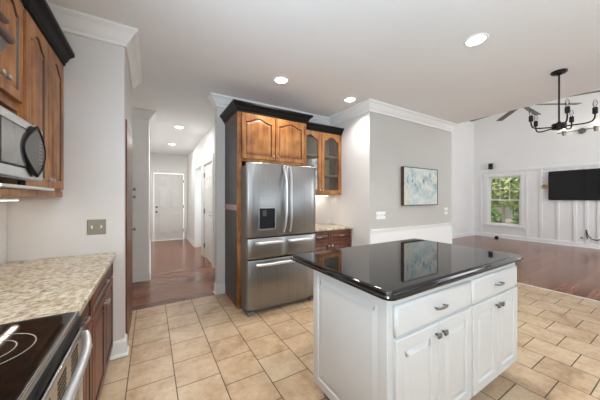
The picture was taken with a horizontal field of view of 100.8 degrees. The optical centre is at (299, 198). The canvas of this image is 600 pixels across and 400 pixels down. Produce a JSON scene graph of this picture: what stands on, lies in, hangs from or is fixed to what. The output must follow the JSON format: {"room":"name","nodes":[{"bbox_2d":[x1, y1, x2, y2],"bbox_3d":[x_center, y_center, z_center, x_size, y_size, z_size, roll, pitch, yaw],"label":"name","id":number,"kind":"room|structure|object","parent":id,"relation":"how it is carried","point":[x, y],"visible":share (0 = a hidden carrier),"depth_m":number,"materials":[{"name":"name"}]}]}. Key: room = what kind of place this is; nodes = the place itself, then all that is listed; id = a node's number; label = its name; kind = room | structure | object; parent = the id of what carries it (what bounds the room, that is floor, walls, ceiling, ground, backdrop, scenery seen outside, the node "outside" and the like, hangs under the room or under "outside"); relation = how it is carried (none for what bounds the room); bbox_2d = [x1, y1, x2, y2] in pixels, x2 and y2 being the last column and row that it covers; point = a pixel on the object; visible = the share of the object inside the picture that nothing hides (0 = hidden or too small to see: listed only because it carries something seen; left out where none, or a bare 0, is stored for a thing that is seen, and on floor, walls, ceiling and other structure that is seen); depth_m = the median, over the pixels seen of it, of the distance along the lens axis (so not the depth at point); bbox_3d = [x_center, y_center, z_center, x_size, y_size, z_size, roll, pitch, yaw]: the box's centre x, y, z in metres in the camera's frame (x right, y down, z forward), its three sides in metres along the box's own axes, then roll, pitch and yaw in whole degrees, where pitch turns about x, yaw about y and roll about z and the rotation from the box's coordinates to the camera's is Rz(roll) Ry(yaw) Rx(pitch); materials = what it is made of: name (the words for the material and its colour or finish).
{"room":"kitchen","nodes":[
{"label":"kitchen","id":0,"kind":"room"},
{"bbox_2d":[7,32,131,341],"bbox_3d":[-2.103,-0.045,2.423,0.710,2.840,1.000,0,0,-31],"label":"wall","id":1,"kind":"structure","parent":0,"point":[97,84],"depth_m":2.05,"materials":[{"name":"white paint"}]},
{"bbox_2d":[19,0,74,196],"bbox_3d":[-1.796,-0.586,1.598,0.377,1.152,0.720,0,0,-31],"label":"upper cabinet","id":2,"kind":"object","parent":1,"relation":"attached to","point":[46,49],"visible":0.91,"depth_m":1.62,"materials":[{"name":"brown wood"}]},
{"bbox_2d":[0,197,19,200],"bbox_3d":[-1.772,0.003,1.356,0.040,0.025,0.950,0,0,-31],"label":"light","id":3,"kind":"object","parent":2,"relation":"attached to","point":[1,198],"visible":1,"depth_m":1.64,"materials":[{"name":"white plastic"}]},
{"bbox_2d":[87,219,105,234],"bbox_3d":[-1.699,0.239,2.071,0.125,0.125,0.018,0,0,-31],"label":"switch plate","id":4,"kind":"object","parent":1,"relation":"attached to","point":[94,227],"visible":1,"depth_m":2.07,"materials":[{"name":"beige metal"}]},
{"bbox_2d":[110,333,128,359],"bbox_3d":[-1.593,1.304,2.194,0.128,0.140,0.138,0,0,-31],"label":"baseboard","id":5,"kind":"structure","parent":1,"relation":"attached to","point":[120,348],"depth_m":2.15,"materials":[{"name":"white paint"}]},
{"bbox_2d":[125,119,131,337],"bbox_3d":[-1.810,0.317,2.599,0.058,2.093,0.770,0,0,-31],"label":"wooden door","id":6,"kind":"structure","parent":1,"relation":"in","point":[128,136],"depth_m":2.39,"materials":[{"name":"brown wood"}]},
{"bbox_2d":[132,118,148,273],"bbox_3d":[-2.996,-0.045,3.986,0.970,2.840,0.120,0,0,-31],"label":"wall","id":7,"kind":"structure","parent":0,"point":[140,127],"depth_m":4.12,"materials":[{"name":"white paint"}]},
{"bbox_2d":[149,136,149,250],"bbox_3d":[-3.752,-0.045,6.069,0.120,2.840,4.230,0,0,-31],"label":"wall","id":8,"kind":"structure","parent":0,"point":[149,136],"depth_m":5.84,"materials":[{"name":"white paint"}]},
{"bbox_2d":[132,241,150,282],"bbox_3d":[-3.770,1.304,5.972,0.308,0.140,4.378,0,0,-31],"label":"baseboard","id":9,"kind":"structure","parent":8,"relation":"attached to","point":[144,276],"depth_m":4.14,"materials":[{"name":"white paint"}]},
{"bbox_2d":[132,107,155,125],"bbox_3d":[-2.700,-1.395,4.266,0.385,0.138,0.505,0,0,-31],"label":"crown molding","id":10,"kind":"structure","parent":8,"relation":"attached to","point":[150,115],"depth_m":4.11,"materials":[{"name":"white paint"}]},
{"bbox_2d":[150,153,186,173],"bbox_3d":[-4.331,-0.045,8.276,1.500,2.840,0.150,0,0,-31],"label":"wall","id":11,"kind":"structure","parent":0,"point":[159,161],"depth_m":8.19,"materials":[{"name":"white paint"}]},
{"bbox_2d":[150,169,186,241],"bbox_3d":[-4.317,0.220,8.184,1.090,2.310,0.047,0,0,-31],"label":"trim","id":12,"kind":"structure","parent":11,"relation":"attached to","point":[152,171],"depth_m":7.96,"materials":[{"name":"white paint"}]},
{"bbox_2d":[154,173,183,240],"bbox_3d":[-4.323,0.274,8.211,0.877,2.178,0.130,0,0,-31],"label":"door","id":13,"kind":"structure","parent":11,"relation":"in","point":[168,188],"depth_m":8.22,"materials":[{"name":"white paint"}]},
{"bbox_2d":[187,124,214,267],"bbox_3d":[-2.372,-0.045,6.181,0.160,2.840,5.460,0,0,-31],"label":"wall","id":14,"kind":"structure","parent":0,"point":[205,147],"depth_m":7.11,"materials":[{"name":"white paint"}]},
{"bbox_2d":[187,235,193,246],"bbox_3d":[-3.434,1.304,7.766,0.028,0.140,1.650,0,0,-31],"label":"baseboard","id":15,"kind":"structure","parent":14,"relation":"attached to","point":[189,239],"depth_m":7.72,"materials":[{"name":"white paint"}]},
{"bbox_2d":[194,162,201,254],"bbox_3d":[-2.601,0.240,6.557,0.204,2.270,1.280,0,0,-31],"label":"trim","id":16,"kind":"structure","parent":14,"relation":"attached to","point":[197,173],"depth_m":6.98,"materials":[{"name":"white paint"}]},
{"bbox_2d":[204,162,211,263],"bbox_3d":[-2.006,0.299,5.427,0.099,2.128,0.950,0,0,-31],"label":"door","id":17,"kind":"structure","parent":14,"relation":"in","point":[208,168],"depth_m":5.46,"materials":[{"name":"white paint"}]},
{"bbox_2d":[202,153,213,267],"bbox_3d":[-2.005,0.240,5.410,0.044,2.270,1.180,0,0,-31],"label":"trim","id":18,"kind":"structure","parent":14,"relation":"attached to","point":[210,158],"depth_m":5.65,"materials":[{"name":"white paint"}]},
{"bbox_2d":[215,106,329,283],"bbox_3d":[-0.288,-0.045,4.178,2.190,2.840,0.120,0,0,-31],"label":"wall","id":19,"kind":"structure","parent":0,"point":[322,203],"depth_m":3.60,"materials":[{"name":"white paint"}]},
{"bbox_2d":[213,283,224,294],"bbox_3d":[-1.180,1.304,3.620,0.143,0.140,0.138,0,0,-31],"label":"baseboard","id":20,"kind":"structure","parent":19,"relation":"attached to","point":[218,288],"depth_m":3.58,"materials":[{"name":"white paint"}]},
{"bbox_2d":[306,122,343,194],"bbox_3d":[0.267,-0.635,4.204,0.908,1.140,0.397,0,0,-31],"label":"upper cabinet","id":21,"kind":"object","parent":19,"relation":"attached to","point":[323,142],"visible":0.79,"depth_m":4.27,"materials":[{"name":"brown wood"}]},
{"bbox_2d":[306,154,337,159],"bbox_3d":[0.240,-0.715,4.245,0.869,0.024,0.270,0,0,-31],"label":"shelf","id":22,"kind":"object","parent":21,"relation":"attached to","point":[308,156],"depth_m":4.29,"materials":[{"name":"brown wood"}]},
{"bbox_2d":[315,174,337,177],"bbox_3d":[0.240,-0.395,4.245,0.869,0.024,0.270,0,0,-31],"label":"shelf","id":23,"kind":"object","parent":21,"relation":"attached to","point":[326,175],"depth_m":4.33,"materials":[{"name":"brown wood"}]},
{"bbox_2d":[207,92,456,131],"bbox_3d":[0.883,-1.395,4.134,4.562,0.138,1.041,0,0,-8],"label":"crown molding","id":24,"kind":"structure","parent":19,"relation":"attached to","point":[219,100],"depth_m":4.06,"materials":[{"name":"white paint"}]},
{"bbox_2d":[46,0,599,155],"bbox_3d":[-0.273,-1.590,3.803,6.850,0.250,12.200,0,0,-31],"label":"ceiling","id":25,"kind":"structure","parent":0,"point":[412,55],"depth_m":2.52,"materials":[{"name":"paint"}]},
{"bbox_2d":[273,76,288,83],"bbox_3d":[-0.235,-1.459,3.066,0.196,0.010,0.196,0,0,-31],"label":"recessed light","id":26,"kind":"object","parent":25,"relation":"in","point":[279,79],"visible":1,"depth_m":3.06,"materials":[{"name":"white paint"}]},
{"bbox_2d":[343,97,356,102],"bbox_3d":[0.739,-1.459,3.670,0.196,0.010,0.196,0,0,-31],"label":"recessed light","id":27,"kind":"object","parent":25,"relation":"in","point":[348,99],"visible":1,"depth_m":3.66,"materials":[{"name":"white paint"}]},
{"bbox_2d":[463,33,488,46],"bbox_3d":[1.627,-1.459,2.292,0.196,0.010,0.196,0,0,-31],"label":"recessed light","id":28,"kind":"object","parent":25,"relation":"in","point":[475,40],"visible":1,"depth_m":2.28,"materials":[{"name":"white paint"}]},
{"bbox_2d":[529,68,597,132],"bbox_3d":[3.005,-1.127,2.854,0.547,0.675,0.544,0,0,-31],"label":"chandelier","id":29,"kind":"object","parent":25,"relation":"hanging from","point":[559,125],"visible":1,"depth_m":2.85,"materials":[{"name":"black metal"}]},
{"bbox_2d":[529,110,532,121],"bbox_3d":[2.729,-0.985,2.930,0.042,0.160,0.042,0,0,-31],"label":"bulb","id":30,"kind":"object","parent":29,"relation":"attached to","point":[530,117],"depth_m":2.92,"materials":[{"name":"black"}]},
{"bbox_2d":[533,114,537,126],"bbox_3d":[2.974,-0.985,3.128,0.042,0.160,0.042,0,0,-31],"label":"bulb","id":31,"kind":"object","parent":29,"relation":"attached to","point":[535,123],"depth_m":3.12,"materials":[{"name":"black"}]},
{"bbox_2d":[565,99,569,113],"bbox_3d":[2.842,-0.985,2.635,0.042,0.160,0.042,0,0,-31],"label":"bulb","id":32,"kind":"object","parent":29,"relation":"attached to","point":[567,109],"depth_m":2.63,"materials":[{"name":"black"}]},
{"bbox_2d":[569,111,573,122],"bbox_3d":[3.238,-0.985,2.956,0.042,0.160,0.042,0,0,-31],"label":"bulb","id":33,"kind":"object","parent":29,"relation":"attached to","point":[571,119],"depth_m":2.95,"materials":[{"name":"black"}]},
{"bbox_2d":[592,100,597,113],"bbox_3d":[3.156,-0.985,2.652,0.042,0.160,0.042,0,0,-31],"label":"bulb","id":34,"kind":"object","parent":29,"relation":"attached to","point":[595,109],"depth_m":2.64,"materials":[{"name":"black"}]},
{"bbox_2d":[99,235,599,399],"bbox_3d":[2.106,1.399,5.232,12.200,0.052,12.200,0,0,-31],"label":"floor","id":35,"kind":"structure","parent":0,"point":[203,348],"depth_m":2.44,"materials":[{"name":"tile"}]},
{"bbox_2d":[0,311,91,399],"bbox_3d":[-0.953,0.916,0.543,0.715,0.918,0.762,0,0,-31],"label":"range","id":36,"kind":"object","parent":35,"relation":"on","point":[42,358],"visible":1,"depth_m":0.77,"materials":[{"name":"grey glass"}]},
{"bbox_2d":[79,297,91,399],"bbox_3d":[-1.294,0.937,1.037,0.650,0.876,0.420,0,0,-31],"label":"base cabinet","id":37,"kind":"object","parent":35,"relation":"on","point":[86,315],"visible":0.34,"depth_m":1.29,"materials":[{"name":"brown wood"}]},
{"bbox_2d":[90,262,112,399],"bbox_3d":[-1.631,0.937,1.598,0.650,0.876,0.890,0,0,-31],"label":"base cabinet","id":38,"kind":"object","parent":35,"relation":"on","point":[102,298],"visible":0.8,"depth_m":1.64,"materials":[{"name":"brown wood"}]},
{"bbox_2d":[0,252,115,324],"bbox_3d":[-1.526,0.479,1.416,0.647,0.036,1.315,0,0,-31],"label":"countertop","id":39,"kind":"structure","parent":38,"relation":"on","point":[34,288],"depth_m":1.33,"materials":[{"name":"beige stone"}]},
{"bbox_2d":[220,99,312,308],"bbox_3d":[-0.484,0.089,3.578,1.158,2.572,0.697,0,0,-31],"label":"tall cabinet","id":40,"kind":"object","parent":35,"relation":"on","point":[258,133],"visible":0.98,"depth_m":3.27,"materials":[{"name":"brown wood"}]},
{"bbox_2d":[241,162,314,316],"bbox_3d":[-0.390,0.472,3.439,0.950,1.806,0.942,0,0,-31],"label":"refrigerator","id":41,"kind":"object","parent":35,"relation":"on","point":[278,200],"visible":0.97,"depth_m":3.04,"materials":[{"name":"grey metal"}]},
{"bbox_2d":[313,229,350,251],"bbox_3d":[0.327,0.937,4.099,0.902,0.876,0.639,0,0,-31],"label":"base cabinet","id":42,"kind":"object","parent":35,"relation":"on","point":[334,239],"visible":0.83,"depth_m":3.88,"materials":[{"name":"brown wood"}]},
{"bbox_2d":[315,223,352,231],"bbox_3d":[0.323,0.479,4.106,0.904,0.036,0.626,0,0,-31],"label":"countertop","id":43,"kind":"structure","parent":42,"relation":"on","point":[318,227],"depth_m":3.98,"materials":[{"name":"beige stone"}]},
{"bbox_2d":[314,270,471,399],"bbox_3d":[0.594,0.921,1.617,0.765,0.908,0.679,0,0,-31],"label":"base cabinet","id":44,"kind":"object","parent":35,"relation":"on","point":[367,346],"visible":0.9,"depth_m":1.36,"materials":[{"name":"white paint"}]},
{"bbox_2d":[290,238,523,300],"bbox_3d":[0.820,0.448,1.906,1.554,0.037,0.947,0,0,-31],"label":"countertop","id":45,"kind":"structure","parent":44,"relation":"on","point":[400,269],"depth_m":1.61,"materials":[{"name":"black stone"}]},
{"bbox_2d":[469,262,516,395],"bbox_3d":[1.226,0.921,1.997,0.710,0.908,0.679,0,0,-31],"label":"base cabinet","id":46,"kind":"object","parent":35,"relation":"on","point":[493,305],"visible":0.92,"depth_m":1.71,"materials":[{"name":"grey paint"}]},
{"bbox_2d":[517,282,599,302],"bbox_3d":[4.351,1.371,2.661,0.060,0.008,5.280,0,0,-31],"label":"trim","id":47,"kind":"structure","parent":35,"relation":"on","point":[517,282],"depth_m":3.61,"materials":[{"name":"beige wood"}]},
{"bbox_2d":[330,112,368,246],"bbox_3d":[0.869,-0.045,4.232,0.150,2.840,0.980,0,0,-31],"label":"wall","id":48,"kind":"structure","parent":0,"point":[350,208],"depth_m":4.05,"materials":[{"name":"white paint"}]},
{"bbox_2d":[369,111,451,243],"bbox_3d":[2.011,-0.045,4.420,2.300,2.840,0.154,0,0,-31],"label":"wall","id":49,"kind":"structure","parent":0,"point":[399,142],"depth_m":4.19,"materials":[{"name":"grey paint"}]},
{"bbox_2d":[376,212,384,218],"bbox_3d":[1.252,0.266,3.876,0.181,0.100,0.018,0,0,-31],"label":"switch plate","id":50,"kind":"object","parent":49,"relation":"attached to","point":[379,215],"visible":1,"depth_m":3.87,"materials":[{"name":"white plastic"}]},
{"bbox_2d":[370,222,452,233],"bbox_3d":[2.054,0.508,4.349,2.300,0.063,0.036,0,0,-31],"label":"chair rail","id":51,"kind":"object","parent":49,"relation":"attached to","point":[395,229],"visible":1,"depth_m":4.22,"materials":[{"name":"white paint"}]},
{"bbox_2d":[401,166,437,205],"bbox_3d":[2.127,-0.207,4.381,0.990,0.655,0.055,0,0,-31],"label":"painting","id":52,"kind":"object","parent":49,"relation":"attached to","point":[419,186],"visible":1,"depth_m":4.32,"materials":[{"name":"paint"}]},
{"bbox_2d":[452,121,473,233],"bbox_3d":[4.258,-1.125,8.059,5.600,5.000,0.170,0,0,-31],"label":"wall","id":53,"kind":"structure","parent":0,"point":[463,133],"depth_m":8.95,"materials":[{"name":"white paint"}]},
{"bbox_2d":[452,231,473,237],"bbox_3d":[4.296,1.304,7.966,5.270,0.140,0.028,0,0,-31],"label":"baseboard","id":54,"kind":"structure","parent":53,"relation":"attached to","point":[458,235],"depth_m":8.88,"materials":[{"name":"white paint"}]},
{"bbox_2d":[474,89,599,243],"bbox_3d":[8.460,-1.125,6.308,0.160,5.000,7.500,0,0,-31],"label":"wall","id":55,"kind":"structure","parent":0,"point":[509,143],"depth_m":7.70,"materials":[{"name":"white paint"}]},
{"bbox_2d":[480,174,481,231],"bbox_3d":[6.661,0.165,9.124,0.022,2.140,0.060,0,0,-31],"label":"trim","id":56,"kind":"structure","parent":55,"relation":"attached to","point":[480,174],"depth_m":9.12,"materials":[{"name":"white paint"}]},
{"bbox_2d":[525,170,527,236],"bbox_3d":[7.326,0.165,8.018,0.022,2.140,0.064,0,0,-31],"label":"trim","id":57,"kind":"structure","parent":55,"relation":"attached to","point":[526,171],"depth_m":8.01,"materials":[{"name":"white paint"}]},
{"bbox_2d":[474,231,599,248],"bbox_3d":[8.397,1.304,6.229,0.028,0.140,7.230,0,0,-31],"label":"baseboard","id":58,"kind":"structure","parent":55,"relation":"attached to","point":[523,238],"depth_m":7.68,"materials":[{"name":"white paint"}]},
{"bbox_2d":[479,162,599,230],"bbox_3d":[8.498,0.030,6.185,0.220,2.030,7.050,0,0,-31],"label":"window","id":59,"kind":"structure","parent":55,"relation":"in","point":[487,177],"depth_m":8.39,"materials":[{"name":"white paint"}]},
{"bbox_2d":[539,169,541,237],"bbox_3d":[7.502,0.165,7.724,0.022,2.140,0.064,0,0,-31],"label":"trim","id":60,"kind":"structure","parent":55,"relation":"attached to","point":[540,170],"depth_m":7.72,"materials":[{"name":"white paint"}]},
{"bbox_2d":[556,168,558,239],"bbox_3d":[7.697,0.165,7.401,0.022,2.140,0.064,0,0,-31],"label":"trim","id":61,"kind":"structure","parent":55,"relation":"attached to","point":[557,169],"depth_m":7.40,"materials":[{"name":"white paint"}]},
{"bbox_2d":[548,168,599,199],"bbox_3d":[7.958,-0.383,6.891,0.054,0.865,1.535,0,0,-31],"label":"television","id":62,"kind":"object","parent":55,"relation":"attached to","point":[583,184],"visible":1,"depth_m":7.07,"materials":[{"name":"black plastic"}]},
{"bbox_2d":[573,167,576,241],"bbox_3d":[7.875,0.165,7.104,0.022,2.140,0.064,0,0,-31],"label":"trim","id":63,"kind":"structure","parent":55,"relation":"attached to","point":[574,168],"depth_m":7.09,"materials":[{"name":"white paint"}]},
{"bbox_2d":[557,122,599,135],"bbox_3d":[7.991,-1.938,6.732,0.205,0.235,1.410,0,0,-31],"label":"light","id":64,"kind":"object","parent":55,"relation":"attached to","point":[595,128],"visible":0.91,"depth_m":6.94,"materials":[{"name":"grey metal"}]},
{"bbox_2d":[585,166,587,242],"bbox_3d":[7.987,0.165,6.917,0.022,2.140,0.064,0,0,-31],"label":"trim","id":65,"kind":"structure","parent":55,"relation":"attached to","point":[586,167],"depth_m":6.91,"materials":[{"name":"white paint"}]},
{"bbox_2d":[597,165,599,243],"bbox_3d":[8.103,0.165,6.724,0.022,2.140,0.064,0,0,-31],"label":"trim","id":66,"kind":"structure","parent":55,"relation":"attached to","point":[598,166],"depth_m":6.72,"materials":[{"name":"white paint"}]},
{"bbox_3d":[-1.087,-0.045,-0.093,0.140,2.840,6.360,0,0,-31],"label":"wall","id":67,"kind":"structure","parent":0,"visible":0},
{"bbox_2d":[0,201,6,263],"bbox_3d":[-1.331,0.218,0.457,0.008,0.486,3.155,0,0,-31],"label":"backsplash","id":68,"kind":"structure","parent":67,"relation":"attached to","point":[3,204],"depth_m":1.77,"materials":[{"name":"white tile"}]},
{"bbox_2d":[0,9,14,53],"bbox_3d":[-1.065,-0.788,0.474,0.473,0.747,0.760,0,0,-31],"label":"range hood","id":69,"kind":"object","parent":67,"relation":"attached to","point":[6,38],"visible":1,"depth_m":0.88,"materials":[{"name":"brown wood"}]},
{"bbox_2d":[0,0,54,196],"bbox_3d":[-1.434,-0.586,1.052,0.435,1.152,0.590,0,0,-31],"label":"upper cabinet","id":70,"kind":"object","parent":67,"relation":"attached to","point":[11,57],"visible":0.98,"depth_m":1.24,"materials":[{"name":"brown wood"}]},
{"bbox_2d":[0,105,45,184],"bbox_3d":[-1.412,-0.210,1.033,0.404,0.306,0.481,0,0,-31],"label":"microwave","id":71,"kind":"object","parent":70,"relation":"on","point":[22,145],"visible":1,"depth_m":1.09,"materials":[{"name":"silver metal"}]},
{"bbox_2d":[0,183,54,190],"bbox_3d":[-1.431,-0.050,1.052,0.430,0.014,0.588,0,0,-31],"label":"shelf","id":72,"kind":"object","parent":70,"relation":"attached to","point":[3,186],"depth_m":1.07,"materials":[{"name":"white"}]},
{"bbox_2d":[23,2,141,89],"bbox_3d":[-0.704,-1.395,0.196,0.815,0.138,6.260,0,0,-31],"label":"crown molding","id":73,"kind":"structure","parent":67,"relation":"attached to","point":[70,21],"depth_m":2.06,"materials":[{"name":"white paint"}]},
{"bbox_3d":[6.188,-3.700,4.943,5.700,0.150,7.700,0,0,-31],"label":"ceiling","id":74,"kind":"structure","parent":0,"visible":0},
{"bbox_2d":[471,90,599,121],"bbox_3d":[4.695,-2.822,5.253,2.343,1.735,2.292,0,0,-31],"label":"ceiling fan","id":75,"kind":"object","parent":74,"relation":"hanging from","point":[528,109],"visible":0.11,"depth_m":5.53,"materials":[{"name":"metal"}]},
{"label":"outside","id":76,"kind":"structure","parent":0,"visible":0},
{"bbox_2d":[491,217,514,223],"bbox_3d":[25.193,1.800,26.804,49.200,0.150,60.000,0,0,-31],"label":"ground","id":77,"kind":"structure","parent":76,"point":[507,220],"depth_m":19.45,"materials":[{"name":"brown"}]},
{"bbox_2d":[491,206,501,222],"bbox_3d":[13.195,1.072,17.967,2.556,1.502,2.688,0,0,-31],"label":"shrub","id":78,"kind":"object","parent":77,"relation":"on","point":[493,210],"visible":0.16,"depth_m":17.20,"materials":[{"name":"green plant"}]},
{"bbox_2d":[491,177,518,222],"bbox_3d":[11.456,-1.118,13.923,4.987,5.712,4.938,0,0,-31],"label":"tree","id":79,"kind":"object","parent":77,"relation":"on","point":[497,190],"visible":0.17,"depth_m":13.14,"materials":[{"name":"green plant"}]},
{"bbox_2d":[494,207,517,217],"bbox_3d":[17.520,1.275,24.527,0.300,0.900,20.000,0,0,-31],"label":"wall","id":80,"kind":"structure","parent":77,"relation":"on","point":[508,214],"depth_m":22.32,"materials":[{"name":"grey"}]},
{"bbox_2d":[497,184,518,214],"bbox_3d":[17.282,-1.877,17.791,6.734,7.233,6.706,0,0,-31],"label":"tree","id":81,"kind":"object","parent":77,"relation":"on","point":[515,209],"visible":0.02,"depth_m":18.28,"materials":[{"name":"green plant"}]},
{"bbox_2d":[510,212,518,223],"bbox_3d":[14.666,1.096,15.337,2.603,1.459,2.570,0,0,-31],"label":"shrub","id":82,"kind":"object","parent":77,"relation":"on","point":[516,217],"visible":0.04,"depth_m":15.98,"materials":[{"name":"green plant"}]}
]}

